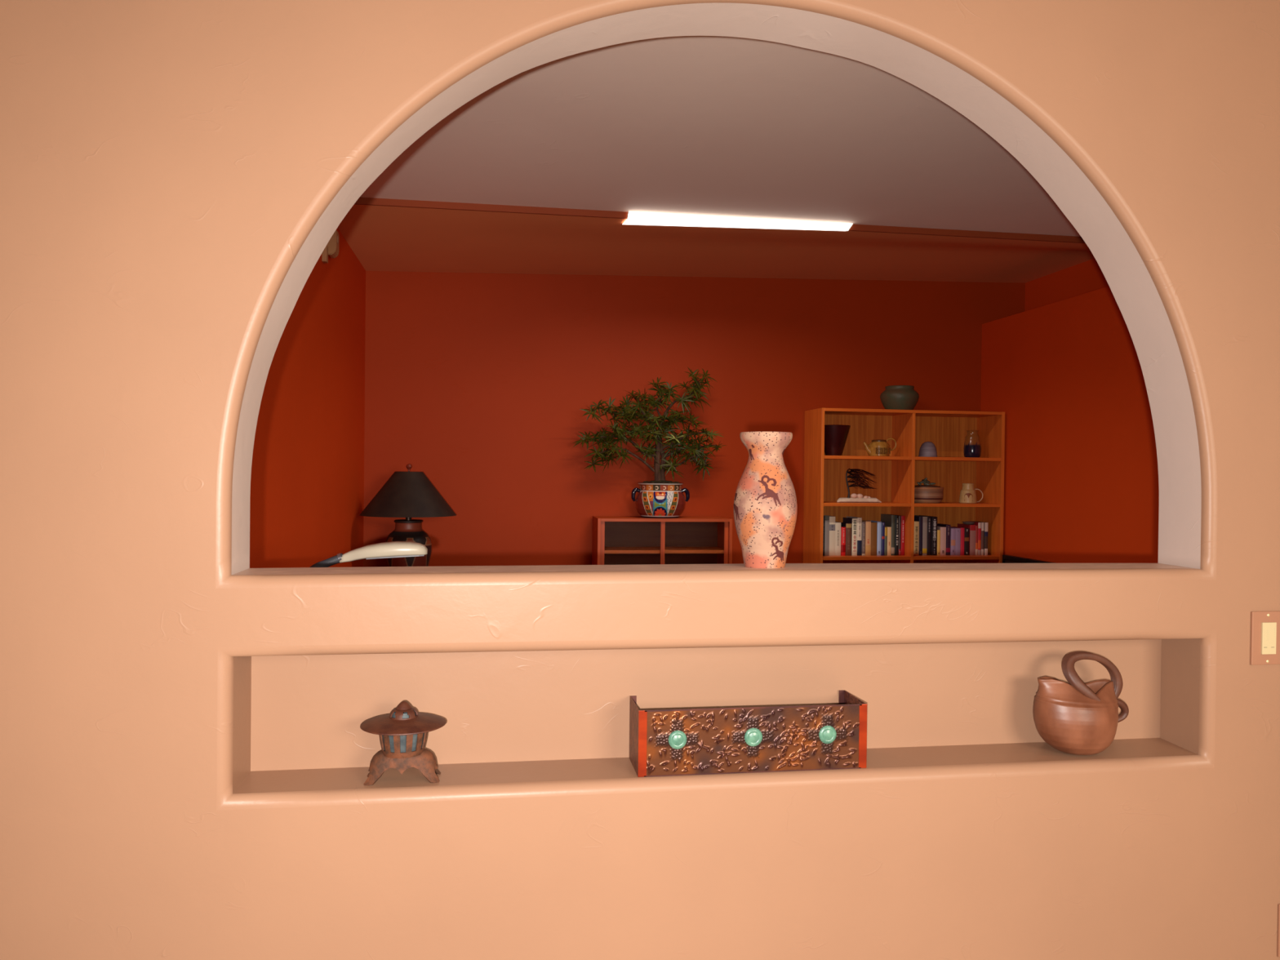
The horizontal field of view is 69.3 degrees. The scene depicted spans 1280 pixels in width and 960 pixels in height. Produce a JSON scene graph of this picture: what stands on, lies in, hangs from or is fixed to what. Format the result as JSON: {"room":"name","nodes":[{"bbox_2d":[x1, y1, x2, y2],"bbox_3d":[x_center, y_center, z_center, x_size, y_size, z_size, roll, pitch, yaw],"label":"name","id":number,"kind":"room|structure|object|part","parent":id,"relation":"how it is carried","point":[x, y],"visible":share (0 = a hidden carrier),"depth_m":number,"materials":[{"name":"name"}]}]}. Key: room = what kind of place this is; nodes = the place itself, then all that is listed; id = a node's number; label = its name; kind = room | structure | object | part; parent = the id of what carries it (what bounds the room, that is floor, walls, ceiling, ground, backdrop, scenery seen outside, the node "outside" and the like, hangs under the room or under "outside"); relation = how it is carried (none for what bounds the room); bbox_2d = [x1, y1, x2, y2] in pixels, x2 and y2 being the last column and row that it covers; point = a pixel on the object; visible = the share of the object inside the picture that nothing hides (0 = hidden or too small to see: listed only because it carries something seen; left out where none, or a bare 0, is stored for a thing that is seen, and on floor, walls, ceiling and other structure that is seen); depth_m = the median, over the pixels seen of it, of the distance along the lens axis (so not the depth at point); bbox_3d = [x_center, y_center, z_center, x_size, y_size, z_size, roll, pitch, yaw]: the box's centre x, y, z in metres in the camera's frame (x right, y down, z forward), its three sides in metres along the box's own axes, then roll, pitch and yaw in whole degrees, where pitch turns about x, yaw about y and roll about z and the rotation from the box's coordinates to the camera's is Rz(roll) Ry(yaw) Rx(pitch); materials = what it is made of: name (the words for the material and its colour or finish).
{"room":"hallway","nodes":[
{"label":"hallway","id":0,"kind":"room"},
{"bbox_2d":[249,226,365,568],"bbox_3d":[-1.400,-0.021,3.641,0.100,2.950,3.735,1,0,-9],"label":"wall","id":1,"kind":"structure","parent":0,"point":[307,496],"depth_m":4.01,"materials":[{"name":"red paint"}]},
{"bbox_2d":[321,230,338,263],"bbox_3d":[-1.395,-1.056,4.180,0.061,0.166,0.120,1,0,-9],"label":"sensor","id":2,"kind":"object","parent":1,"relation":"attached to","point":[331,249],"visible":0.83,"depth_m":4.16,"materials":[{"name":"brown plastic"}]},
{"bbox_2d":[0,0,1279,959],"bbox_3d":[0.458,-0.262,1.953,7.700,3.500,0.165,1,0,-9],"label":"wall","id":3,"kind":"structure","parent":0,"point":[186,756],"depth_m":1.81,"materials":[{"name":"paint"}]},
{"bbox_2d":[360,701,446,785],"bbox_3d":[-0.460,0.506,1.802,0.167,0.152,0.159,1,0,-9],"label":"lantern","id":4,"kind":"object","parent":3,"relation":"on","point":[402,732],"visible":1,"depth_m":1.78,"materials":[{"name":"metal"}]},
{"bbox_2d":[629,689,866,777],"bbox_3d":[0.223,0.523,1.923,0.475,0.132,0.131,1,0,-9],"label":"box","id":5,"kind":"object","parent":3,"relation":"on","point":[769,739],"visible":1,"depth_m":1.86,"materials":[{"name":"brown metal"}]},
{"bbox_3d":[-0.012,0.521,1.891,0.002,0.131,0.122,1,0,-9],"label":"panel","id":6,"kind":"part","parent":5,"relation":"part of","materials":[{"name":"brown wood"}]},
{"bbox_3d":[0.456,0.525,1.964,0.002,0.131,0.122,1,0,-9],"label":"panel","id":7,"kind":"part","parent":5,"relation":"part of","materials":[{"name":"orange metal"}]},
{"bbox_2d":[733,431,797,568],"bbox_3d":[0.262,0.041,1.933,0.132,0.280,0.132,1,0,-9],"label":"clay vase","id":8,"kind":"object","parent":3,"relation":"on","point":[765,510],"visible":1,"depth_m":1.89,"materials":[{"name":"beige ceramic"}]},
{"bbox_2d":[1032,651,1128,755],"bbox_3d":[0.965,0.487,2.025,0.208,0.220,0.137,1,0,-9],"label":"pitcher","id":9,"kind":"object","parent":3,"relation":"on","point":[1076,717],"visible":1,"depth_m":1.98,"materials":[{"name":"brown ceramic"}]},
{"bbox_3d":[0.990,0.428,2.009,0.144,0.104,0.062,1,0,-9],"label":"strap handle","id":10,"kind":"part","parent":9,"relation":"part of","materials":[{"name":"ceramic"}]},
{"bbox_2d":[1249,610,1279,665],"bbox_3d":[1.364,0.343,2.011,0.077,0.116,0.010,1,0,-9],"label":"switch","id":11,"kind":"object","parent":3,"relation":"attached to","point":[1264,649],"visible":1,"depth_m":2.01,"materials":[{"name":"brown plastic"}]},
{"bbox_2d":[1276,903,1279,956],"bbox_3d":[1.431,0.986,2.031,0.070,0.116,0.005,1,0,-9],"label":"outlet plate","id":12,"kind":"object","parent":3,"relation":"attached to","point":[1278,904],"visible":1,"depth_m":2.02,"materials":[{"name":"brown"}]},
{"bbox_2d":[363,271,1025,567],"bbox_3d":[0.442,-0.020,5.867,4.425,2.950,0.100,1,0,-9],"label":"wall","id":13,"kind":"structure","parent":0,"point":[479,383],"depth_m":5.70,"materials":[{"name":"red paint"}]},
{"bbox_2d":[337,35,1094,283],"bbox_3d":[0.751,-1.288,3.962,4.225,0.176,3.735,1,0,-9],"label":"ceiling","id":14,"kind":"structure","parent":0,"point":[712,126],"depth_m":3.80,"materials":[{"name":"white paint"}]},
{"bbox_2d":[622,211,853,231],"bbox_3d":[0.473,-1.226,4.435,1.114,0.037,0.103,1,0,-9],"label":"recessed light","id":15,"kind":"object","parent":14,"relation":"in","point":[635,218],"visible":1,"depth_m":4.39,"materials":[{"name":"white"}]},
{"bbox_2d":[980,258,1159,563],"bbox_3d":[2.723,0.019,4.281,0.404,2.950,3.735,1,0,-9],"label":"wall","id":16,"kind":"structure","parent":0,"point":[1064,372],"depth_m":5.14,"materials":[{"name":"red paint"}]},
{"bbox_2d":[354,197,1085,243],"bbox_3d":[0.677,-1.226,4.430,4.225,0.030,0.012,1,0,-9],"label":"ceiling beam","id":17,"kind":"structure","parent":16,"relation":"attached to","point":[361,201],"depth_m":4.29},
{"bbox_3d":[0.113,1.518,3.899,5.850,0.100,3.920,1,0,-9],"label":"floor","id":18,"kind":"structure","parent":0,"visible":0},
{"bbox_2d":[310,541,427,567],"bbox_3d":[-0.837,0.816,2.489,0.515,1.308,0.270,1,0,-9],"label":"horn","id":19,"kind":"object","parent":18,"relation":"on","point":[394,548],"visible":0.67,"depth_m":2.43,"materials":[{"name":"white"}]},
{"bbox_2d":[591,515,732,564],"bbox_3d":[0.122,0.840,5.601,0.804,1.228,0.315,1,0,-9],"label":"shelf","id":20,"kind":"object","parent":18,"relation":"on","point":[615,540],"visible":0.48,"depth_m":5.47,"materials":[{"name":"brown wood"}]},
{"bbox_3d":[-0.267,0.816,5.541,0.017,1.188,0.315,1,0,-9],"label":"panel","id":21,"kind":"part","parent":20,"relation":"part of","materials":[{"name":"brown wood"}]},
{"bbox_3d":[-0.224,0.816,5.406,0.024,1.148,0.012,1,0,-9],"label":"door","id":22,"kind":"part","parent":20,"relation":"part of","materials":[{"name":"brown wood"}]},
{"bbox_3d":[-0.048,0.799,5.433,0.333,1.110,0.004,1,0,-9],"label":"glass pane","id":23,"kind":"part","parent":20,"relation":"part of","materials":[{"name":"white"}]},
{"bbox_2d":[573,367,727,518],"bbox_3d":[0.067,-0.229,5.575,0.939,0.908,0.308,1,0,-12],"label":"potted tree","id":24,"kind":"object","parent":20,"relation":"on","point":[660,498],"visible":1,"depth_m":5.55,"materials":[{"name":"green plant"}]},
{"bbox_3d":[-0.025,0.088,5.556,0.057,0.084,0.026,1,0,-9],"label":"handle","id":25,"kind":"part","parent":24,"relation":"part of","materials":[{"name":"black ceramic"}]},
{"bbox_3d":[0.122,0.121,5.591,0.308,0.210,0.308,1,0,-9],"label":"pot","id":26,"kind":"part","parent":24,"relation":"part of","materials":[{"name":"multicoloured ceramic"}]},
{"bbox_3d":[0.273,0.091,5.602,0.057,0.084,0.026,1,0,-9],"label":"handle","id":27,"kind":"part","parent":24,"relation":"part of","materials":[{"name":"black ceramic"}]},
{"bbox_3d":[0.128,0.235,5.596,0.770,0.018,0.315,1,0,-9],"label":"panel","id":28,"kind":"part","parent":20,"relation":"part of","materials":[{"name":"brown wood"}]},
{"bbox_3d":[0.318,0.802,5.504,0.362,1.110,0.004,1,0,-9],"label":"glass pane","id":29,"kind":"part","parent":20,"relation":"part of","materials":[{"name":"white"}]},
{"bbox_3d":[0.511,0.824,5.661,0.017,1.188,0.315,1,0,-9],"label":"panel","id":30,"kind":"part","parent":20,"relation":"part of","materials":[{"name":"brown wood"}]},
{"bbox_2d":[803,408,1004,563],"bbox_3d":[1.650,0.519,5.835,1.190,1.900,0.315,1,0,-9],"label":"bookcase","id":31,"kind":"object","parent":18,"relation":"on","point":[897,474],"visible":0.48,"depth_m":5.91,"materials":[{"name":"brown wood"}]},
{"bbox_3d":[1.071,0.513,5.745,0.018,1.900,0.315,1,0,-9],"label":"panel","id":32,"kind":"part","parent":31,"relation":"part of","materials":[{"name":"brown wood"}]},
{"bbox_2d":[822,515,825,555],"bbox_3d":[1.114,0.342,5.759,0.015,0.243,0.168,1,0,-9],"label":"book","id":33,"kind":"object","parent":31,"relation":"on","point":[824,516],"visible":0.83,"depth_m":5.68,"materials":[{"name":"black paper"}]},
{"bbox_2d":[824,520,829,555],"bbox_3d":[1.137,0.356,5.760,0.028,0.216,0.157,1,0,-9],"label":"book","id":34,"kind":"object","parent":31,"relation":"on","point":[827,522],"visible":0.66,"depth_m":5.68,"materials":[{"name":"beige paper"}]},
{"bbox_2d":[824,515,835,555],"bbox_3d":[1.167,0.344,5.781,0.038,0.240,0.188,1,0,-9],"label":"book","id":35,"kind":"object","parent":31,"relation":"on","point":[832,519],"visible":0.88,"depth_m":5.69,"materials":[{"name":"beige paper"}]},
{"bbox_2d":[824,425,850,455],"bbox_3d":[1.199,-0.243,5.730,0.201,0.186,0.201,1,0,-9],"label":"vase","id":36,"kind":"object","parent":31,"relation":"on","point":[835,436],"visible":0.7,"depth_m":5.66,"materials":[{"name":"ceramic"}]},
{"bbox_2d":[835,521,840,555],"bbox_3d":[1.207,0.362,5.772,0.037,0.204,0.153,1,0,-9],"label":"book","id":37,"kind":"object","parent":31,"relation":"on","point":[837,525],"visible":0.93,"depth_m":5.70,"materials":[{"name":"beige paper"}]},
{"bbox_2d":[840,526,845,555],"bbox_3d":[1.240,0.377,5.776,0.027,0.175,0.163,1,0,-9],"label":"book","id":38,"kind":"object","parent":31,"relation":"on","point":[842,528],"visible":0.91,"depth_m":5.70,"materials":[{"name":"red paper"}]},
{"bbox_2d":[840,521,851,555],"bbox_3d":[1.275,0.365,5.776,0.035,0.199,0.148,1,0,-9],"label":"book","id":39,"kind":"object","parent":31,"relation":"on","point":[848,526],"visible":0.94,"depth_m":5.70,"materials":[{"name":"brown paper"}]},
{"bbox_2d":[843,517,857,555],"bbox_3d":[1.313,0.351,5.789,0.034,0.228,0.158,1,0,-9],"label":"book","id":40,"kind":"object","parent":31,"relation":"on","point":[851,520],"visible":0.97,"depth_m":5.71,"materials":[{"name":"grey paper"}]},
{"bbox_2d":[846,515,862,555],"bbox_3d":[1.342,0.349,5.810,0.028,0.233,0.188,1,0,-9],"label":"book","id":41,"kind":"object","parent":31,"relation":"on","point":[859,519],"visible":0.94,"depth_m":5.72,"materials":[{"name":"beige paper"}]},
{"bbox_2d":[836,468,881,502],"bbox_3d":[1.360,0.033,5.738,0.288,0.211,0.069,1,0,-9],"label":"tree sculpture","id":42,"kind":"object","parent":31,"relation":"on","point":[855,498],"visible":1,"depth_m":5.72,"materials":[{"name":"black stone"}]},
{"bbox_2d":[861,521,865,555],"bbox_3d":[1.371,0.362,5.791,0.021,0.207,0.153,1,0,-9],"label":"book","id":43,"kind":"object","parent":31,"relation":"on","point":[863,533],"visible":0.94,"depth_m":5.72,"materials":[{"name":"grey paper"}]},
{"bbox_2d":[862,520,871,555],"bbox_3d":[1.399,0.360,5.803,0.035,0.212,0.163,1,0,-9],"label":"book","id":44,"kind":"object","parent":31,"relation":"on","point":[868,523],"visible":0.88,"depth_m":5.72,"materials":[{"name":"brown paper"}]},
{"bbox_3d":[1.360,0.476,5.787,0.565,0.020,0.297,1,0,-9],"label":"shelf","id":45,"kind":"part","parent":31,"relation":"part of","materials":[{"name":"brown wood"}]},
{"bbox_3d":[1.363,0.149,5.784,0.565,0.020,0.297,1,0,-9],"label":"shelf","id":46,"kind":"part","parent":31,"relation":"part of","materials":[{"name":"brown wood"}]},
{"bbox_3d":[1.367,-0.138,5.782,0.565,0.020,0.297,1,0,-9],"label":"shelf","id":47,"kind":"part","parent":31,"relation":"part of","materials":[{"name":"brown wood"}]},
{"bbox_2d":[871,521,876,555],"bbox_3d":[1.437,0.365,5.803,0.040,0.203,0.148,1,0,-9],"label":"book","id":48,"kind":"object","parent":31,"relation":"on","point":[873,525],"visible":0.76,"depth_m":5.73,"materials":[{"name":"brown paper"}]},
{"bbox_2d":[871,520,881,555],"bbox_3d":[1.472,0.362,5.816,0.026,0.209,0.158,1,0,-9],"label":"book","id":49,"kind":"object","parent":31,"relation":"on","point":[878,523],"visible":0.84,"depth_m":5.74,"materials":[{"name":"blue paper"}]},
{"bbox_2d":[862,437,896,456],"bbox_3d":[1.494,-0.205,5.766,0.152,0.116,0.166,1,1,39],"label":"teapot","id":50,"kind":"object","parent":31,"relation":"on","point":[878,447],"visible":0.94,"depth_m":5.72,"materials":[{"name":"yellow ceramic"}]},
{"bbox_3d":[1.419,-0.196,5.754,0.068,0.082,0.039,1,0,-9],"label":"spout","id":51,"kind":"part","parent":50,"relation":"part of","materials":[{"name":"yellow ceramic"}]},
{"bbox_3d":[1.488,-0.244,5.764,0.092,0.015,0.092,1,0,-9],"label":"lid","id":52,"kind":"part","parent":50,"relation":"part of","materials":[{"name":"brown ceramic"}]},
{"bbox_3d":[1.565,-0.222,5.777,0.077,0.081,0.009,1,0,-9],"label":"handle","id":53,"kind":"part","parent":50,"relation":"part of","materials":[{"name":"yellow ceramic"}]},
{"bbox_2d":[880,522,884,555],"bbox_3d":[1.495,0.365,5.818,0.018,0.205,0.168,1,0,-9],"label":"book","id":54,"kind":"object","parent":31,"relation":"on","point":[882,542],"visible":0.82,"depth_m":5.74,"materials":[{"name":"blue paper"}]},
{"bbox_2d":[884,527,887,555],"bbox_3d":[1.514,0.380,5.816,0.017,0.174,0.153,1,0,-9],"label":"book","id":55,"kind":"object","parent":31,"relation":"on","point":[886,528],"visible":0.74,"depth_m":5.74,"materials":[{"name":"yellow paper"}]},
{"bbox_2d":[880,514,894,555],"bbox_3d":[1.560,0.343,5.834,0.022,0.250,0.168,1,0,-9],"label":"book","id":56,"kind":"object","parent":31,"relation":"on","point":[889,520],"visible":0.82,"depth_m":5.76,"materials":[{"name":"brown paper"}]},
{"bbox_2d":[884,526,891,555],"bbox_3d":[1.535,0.380,5.826,0.026,0.176,0.163,1,0,-9],"label":"book","id":57,"kind":"object","parent":31,"relation":"on","point":[889,528],"visible":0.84,"depth_m":5.75,"materials":[{"name":"brown paper"}]},
{"bbox_2d":[890,514,898,555],"bbox_3d":[1.584,0.343,5.837,0.023,0.249,0.178,1,0,-9],"label":"book","id":58,"kind":"object","parent":31,"relation":"on","point":[896,517],"visible":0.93,"depth_m":5.75,"materials":[{"name":"black paper"}]},
{"bbox_2d":[893,514,905,555],"bbox_3d":[1.623,0.345,5.844,0.024,0.246,0.173,1,0,-9],"label":"book","id":59,"kind":"object","parent":31,"relation":"on","point":[903,517],"visible":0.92,"depth_m":5.76,"materials":[{"name":"red paper"}]},
{"bbox_2d":[880,385,919,409],"bbox_3d":[1.632,-0.510,5.824,0.238,0.156,0.238,1,0,-9],"label":"round pot","id":60,"kind":"object","parent":31,"relation":"on","point":[894,397],"visible":0.88,"depth_m":5.74,"materials":[{"name":"green ceramic"}]},
{"bbox_2d":[898,515,901,555],"bbox_3d":[1.602,0.345,5.847,0.015,0.245,0.188,1,0,-9],"label":"book","id":61,"kind":"object","parent":31,"relation":"on","point":[900,517],"visible":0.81,"depth_m":5.76,"materials":[{"name":"brown paper"}]},
{"bbox_3d":[1.659,-0.422,5.827,1.152,0.018,0.315,1,0,-9],"label":"panel","id":62,"kind":"part","parent":31,"relation":"part of","materials":[{"name":"brown wood"}]},
{"bbox_2d":[913,520,919,555],"bbox_3d":[1.712,0.364,5.842,0.032,0.211,0.148,1,0,-9],"label":"book","id":63,"kind":"object","parent":31,"relation":"on","point":[916,538],"visible":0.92,"depth_m":5.77,"materials":[{"name":"brown paper"}]},
{"bbox_2d":[914,515,922,555],"bbox_3d":[1.739,0.348,5.863,0.024,0.242,0.178,1,0,-9],"label":"book","id":64,"kind":"object","parent":31,"relation":"on","point":[918,518],"visible":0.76,"depth_m":5.78,"materials":[{"name":"grey paper"}]},
{"bbox_2d":[914,515,927,555],"bbox_3d":[1.765,0.349,5.874,0.030,0.241,0.188,1,0,-9],"label":"book","id":65,"kind":"object","parent":31,"relation":"on","point":[924,518],"visible":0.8,"depth_m":5.78,"materials":[{"name":"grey paper"}]},
{"bbox_2d":[915,515,931,555],"bbox_3d":[1.796,0.348,5.873,0.028,0.243,0.173,1,0,-9],"label":"book","id":66,"kind":"object","parent":31,"relation":"on","point":[929,517],"visible":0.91,"depth_m":5.79,"materials":[{"name":"black paper"}]},
{"bbox_2d":[918,441,937,457],"bbox_3d":[1.812,-0.193,5.825,0.116,0.099,0.116,1,0,-9],"label":"ornament","id":67,"kind":"object","parent":31,"relation":"on","point":[927,449],"visible":0.89,"depth_m":5.79,"materials":[{"name":"ceramic"}]},
{"bbox_2d":[914,478,943,502],"bbox_3d":[1.799,0.065,5.826,0.216,0.156,0.216,1,0,-9],"label":"lidded jar","id":68,"kind":"object","parent":31,"relation":"on","point":[926,493],"visible":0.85,"depth_m":5.74,"materials":[{"name":"brown ceramic"}]},
{"bbox_3d":[1.802,0.013,5.822,0.121,0.052,0.066,1,0,-9],"label":"leafy knob","id":69,"kind":"part","parent":68,"relation":"part of","materials":[{"name":"green ceramic"}]},
{"bbox_3d":[1.799,0.038,5.826,0.176,0.014,0.176,1,0,-9],"label":"lid","id":70,"kind":"part","parent":68,"relation":"part of","materials":[{"name":"brown ceramic"}]},
{"bbox_2d":[930,515,937,555],"bbox_3d":[1.828,0.350,5.877,0.035,0.240,0.183,1,0,-9],"label":"book","id":71,"kind":"object","parent":31,"relation":"on","point":[934,519],"visible":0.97,"depth_m":5.79,"materials":[{"name":"black paper"}]},
{"bbox_2d":[937,529,940,555],"bbox_3d":[1.859,0.392,5.867,0.021,0.158,0.148,1,0,-9],"label":"book","id":72,"kind":"object","parent":31,"relation":"on","point":[938,531],"visible":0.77,"depth_m":5.79,"materials":[{"name":"brown paper"}]},
{"bbox_2d":[937,525,946,555],"bbox_3d":[1.888,0.383,5.878,0.038,0.176,0.158,1,0,-9],"label":"book","id":73,"kind":"object","parent":31,"relation":"on","point":[943,530],"visible":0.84,"depth_m":5.80,"materials":[{"name":"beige paper"}]},
{"bbox_2d":[937,523,950,555],"bbox_3d":[1.922,0.376,5.891,0.029,0.190,0.168,1,0,-9],"label":"book","id":74,"kind":"object","parent":31,"relation":"on","point":[948,526],"visible":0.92,"depth_m":5.81,"materials":[{"name":"black paper"}]},
{"bbox_2d":[950,528,955,555],"bbox_3d":[1.954,0.388,5.882,0.029,0.168,0.153,1,0,-9],"label":"book","id":75,"kind":"object","parent":31,"relation":"on","point":[952,530],"visible":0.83,"depth_m":5.81,"materials":[{"name":"purple paper"}]},
{"bbox_2d":[950,527,960,555],"bbox_3d":[1.985,0.387,5.894,0.034,0.169,0.163,1,0,-9],"label":"book","id":76,"kind":"object","parent":31,"relation":"on","point":[957,531],"visible":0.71,"depth_m":5.81,"materials":[{"name":"purple paper"}]},
{"bbox_3d":[1.938,0.482,5.877,0.569,0.020,0.297,1,0,-9],"label":"shelf","id":77,"kind":"part","parent":31,"relation":"part of","materials":[{"name":"brown wood"}]},
{"bbox_3d":[1.942,0.155,5.874,0.569,0.020,0.297,1,0,-9],"label":"shelf","id":78,"kind":"part","parent":31,"relation":"part of","materials":[{"name":"brown wood"}]},
{"bbox_2d":[950,526,964,555],"bbox_3d":[2.017,0.386,5.894,0.025,0.172,0.147,1,0,-9],"label":"book","id":79,"kind":"object","parent":31,"relation":"on","point":[962,546],"visible":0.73,"depth_m":5.82,"materials":[{"name":"red paper"}]},
{"bbox_3d":[1.945,-0.132,5.871,0.569,0.020,0.297,1,0,-9],"label":"shelf","id":80,"kind":"part","parent":31,"relation":"part of","materials":[{"name":"brown wood"}]},
{"bbox_2d":[956,526,968,555],"bbox_3d":[2.046,0.388,5.905,0.031,0.169,0.158,1,0,-9],"label":"book","id":81,"kind":"object","parent":31,"relation":"on","point":[966,530],"visible":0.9,"depth_m":5.83,"materials":[{"name":"black paper"}]},
{"bbox_2d":[957,523,975,555],"bbox_3d":[2.083,0.378,5.910,0.036,0.190,0.168,1,0,-9],"label":"book","id":82,"kind":"object","parent":31,"relation":"on","point":[971,527],"visible":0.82,"depth_m":5.83,"materials":[{"name":"red paper"}]},
{"bbox_2d":[962,521,975,524],"bbox_3d":[2.090,0.274,5.888,0.080,0.016,0.080,1,0,-9],"label":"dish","id":83,"kind":"object","parent":82,"relation":"on","point":[964,522],"visible":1,"depth_m":5.87,"materials":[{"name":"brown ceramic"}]},
{"bbox_2d":[959,483,982,503],"bbox_3d":[2.091,0.084,5.877,0.134,0.124,0.108,0,1,-33],"label":"mug","id":84,"kind":"object","parent":31,"relation":"on","point":[967,495],"visible":0.99,"depth_m":5.83,"materials":[{"name":"beige ceramic"}]},
{"bbox_2d":[963,430,981,457],"bbox_3d":[2.108,-0.227,5.871,0.106,0.172,0.106,1,0,-9],"label":"bottle","id":85,"kind":"object","parent":31,"relation":"on","point":[972,445],"visible":0.94,"depth_m":5.83,"materials":[{"name":"ceramic"}]},
{"bbox_2d":[965,520,981,555],"bbox_3d":[2.130,0.370,5.918,0.020,0.206,0.163,1,0,-9],"label":"book","id":86,"kind":"object","parent":31,"relation":"on","point":[979,524],"visible":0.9,"depth_m":5.84,"materials":[{"name":"red paper"}]},
{"bbox_2d":[975,525,977,555],"bbox_3d":[2.111,0.380,5.909,0.017,0.186,0.153,1,0,-9],"label":"book","id":87,"kind":"object","parent":31,"relation":"on","point":[976,526],"visible":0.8,"depth_m":5.83,"materials":[{"name":"red paper"}]},
{"bbox_2d":[969,520,984,555],"bbox_3d":[2.153,0.370,5.917,0.018,0.207,0.148,1,0,-9],"label":"book","id":88,"kind":"object","parent":31,"relation":"on","point":[982,523],"visible":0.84,"depth_m":5.84,"materials":[{"name":"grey paper"}]},
{"bbox_2d":[981,521,988,555],"bbox_3d":[2.174,0.371,5.919,0.022,0.206,0.158,1,0,-9],"label":"book","id":89,"kind":"object","parent":31,"relation":"on","point":[985,535],"visible":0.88,"depth_m":5.84,"materials":[{"name":"grey paper"}]},
{"bbox_3d":[2.228,0.524,5.925,0.020,1.900,0.315,1,0,-9],"label":"panel","id":90,"kind":"part","parent":31,"relation":"part of","materials":[{"name":"brown wood"}]},
{"bbox_2d":[1002,555,1056,563],"bbox_3d":[2.341,0.976,5.220,0.032,1.012,1.078,1,0,-9],"label":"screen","id":91,"kind":"object","parent":18,"relation":"on","point":[1006,558],"visible":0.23,"depth_m":5.57,"materials":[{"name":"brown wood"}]},
{"bbox_3d":[2.279,0.970,5.620,0.020,0.955,0.232,1,0,-9],"label":"panel","id":92,"kind":"part","parent":91,"relation":"part of","materials":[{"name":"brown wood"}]},
{"bbox_3d":[2.285,0.479,5.616,0.032,0.027,0.232,1,0,-9],"label":"rail","id":93,"kind":"part","parent":91,"relation":"part of","materials":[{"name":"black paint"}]},
{"bbox_3d":[2.326,0.482,5.349,0.032,0.027,0.232,1,0,-9],"label":"rail","id":94,"kind":"part","parent":91,"relation":"part of","materials":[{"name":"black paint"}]},
{"bbox_3d":[-1.271,1.012,5.217,0.600,0.860,0.520,1,0,-9],"label":"side table","id":95,"kind":"object","parent":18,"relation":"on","visible":0},
{"bbox_2d":[359,463,456,566],"bbox_3d":[-1.302,0.245,5.205,0.530,0.672,0.530,0,1,-21],"label":"table lamp","id":96,"kind":"object","parent":95,"relation":"on","point":[408,495],"visible":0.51,"depth_m":5.09,"materials":[{"name":"black paper"}]},
{"bbox_3d":[-1.300,0.075,5.203,0.530,0.244,0.530,1,0,-9],"label":"lamp shade","id":97,"kind":"part","parent":96,"relation":"part of","materials":[{"name":"black fabric"}]},
{"bbox_2d":[385,519,431,566],"bbox_3d":[-1.304,0.404,5.206,0.257,0.356,0.257,1,0,-9],"label":"lamp base","id":98,"kind":"object","parent":96,"relation":"attached to","point":[406,530],"depth_m":5.13,"materials":[{"name":"ceramic"}]}
]}

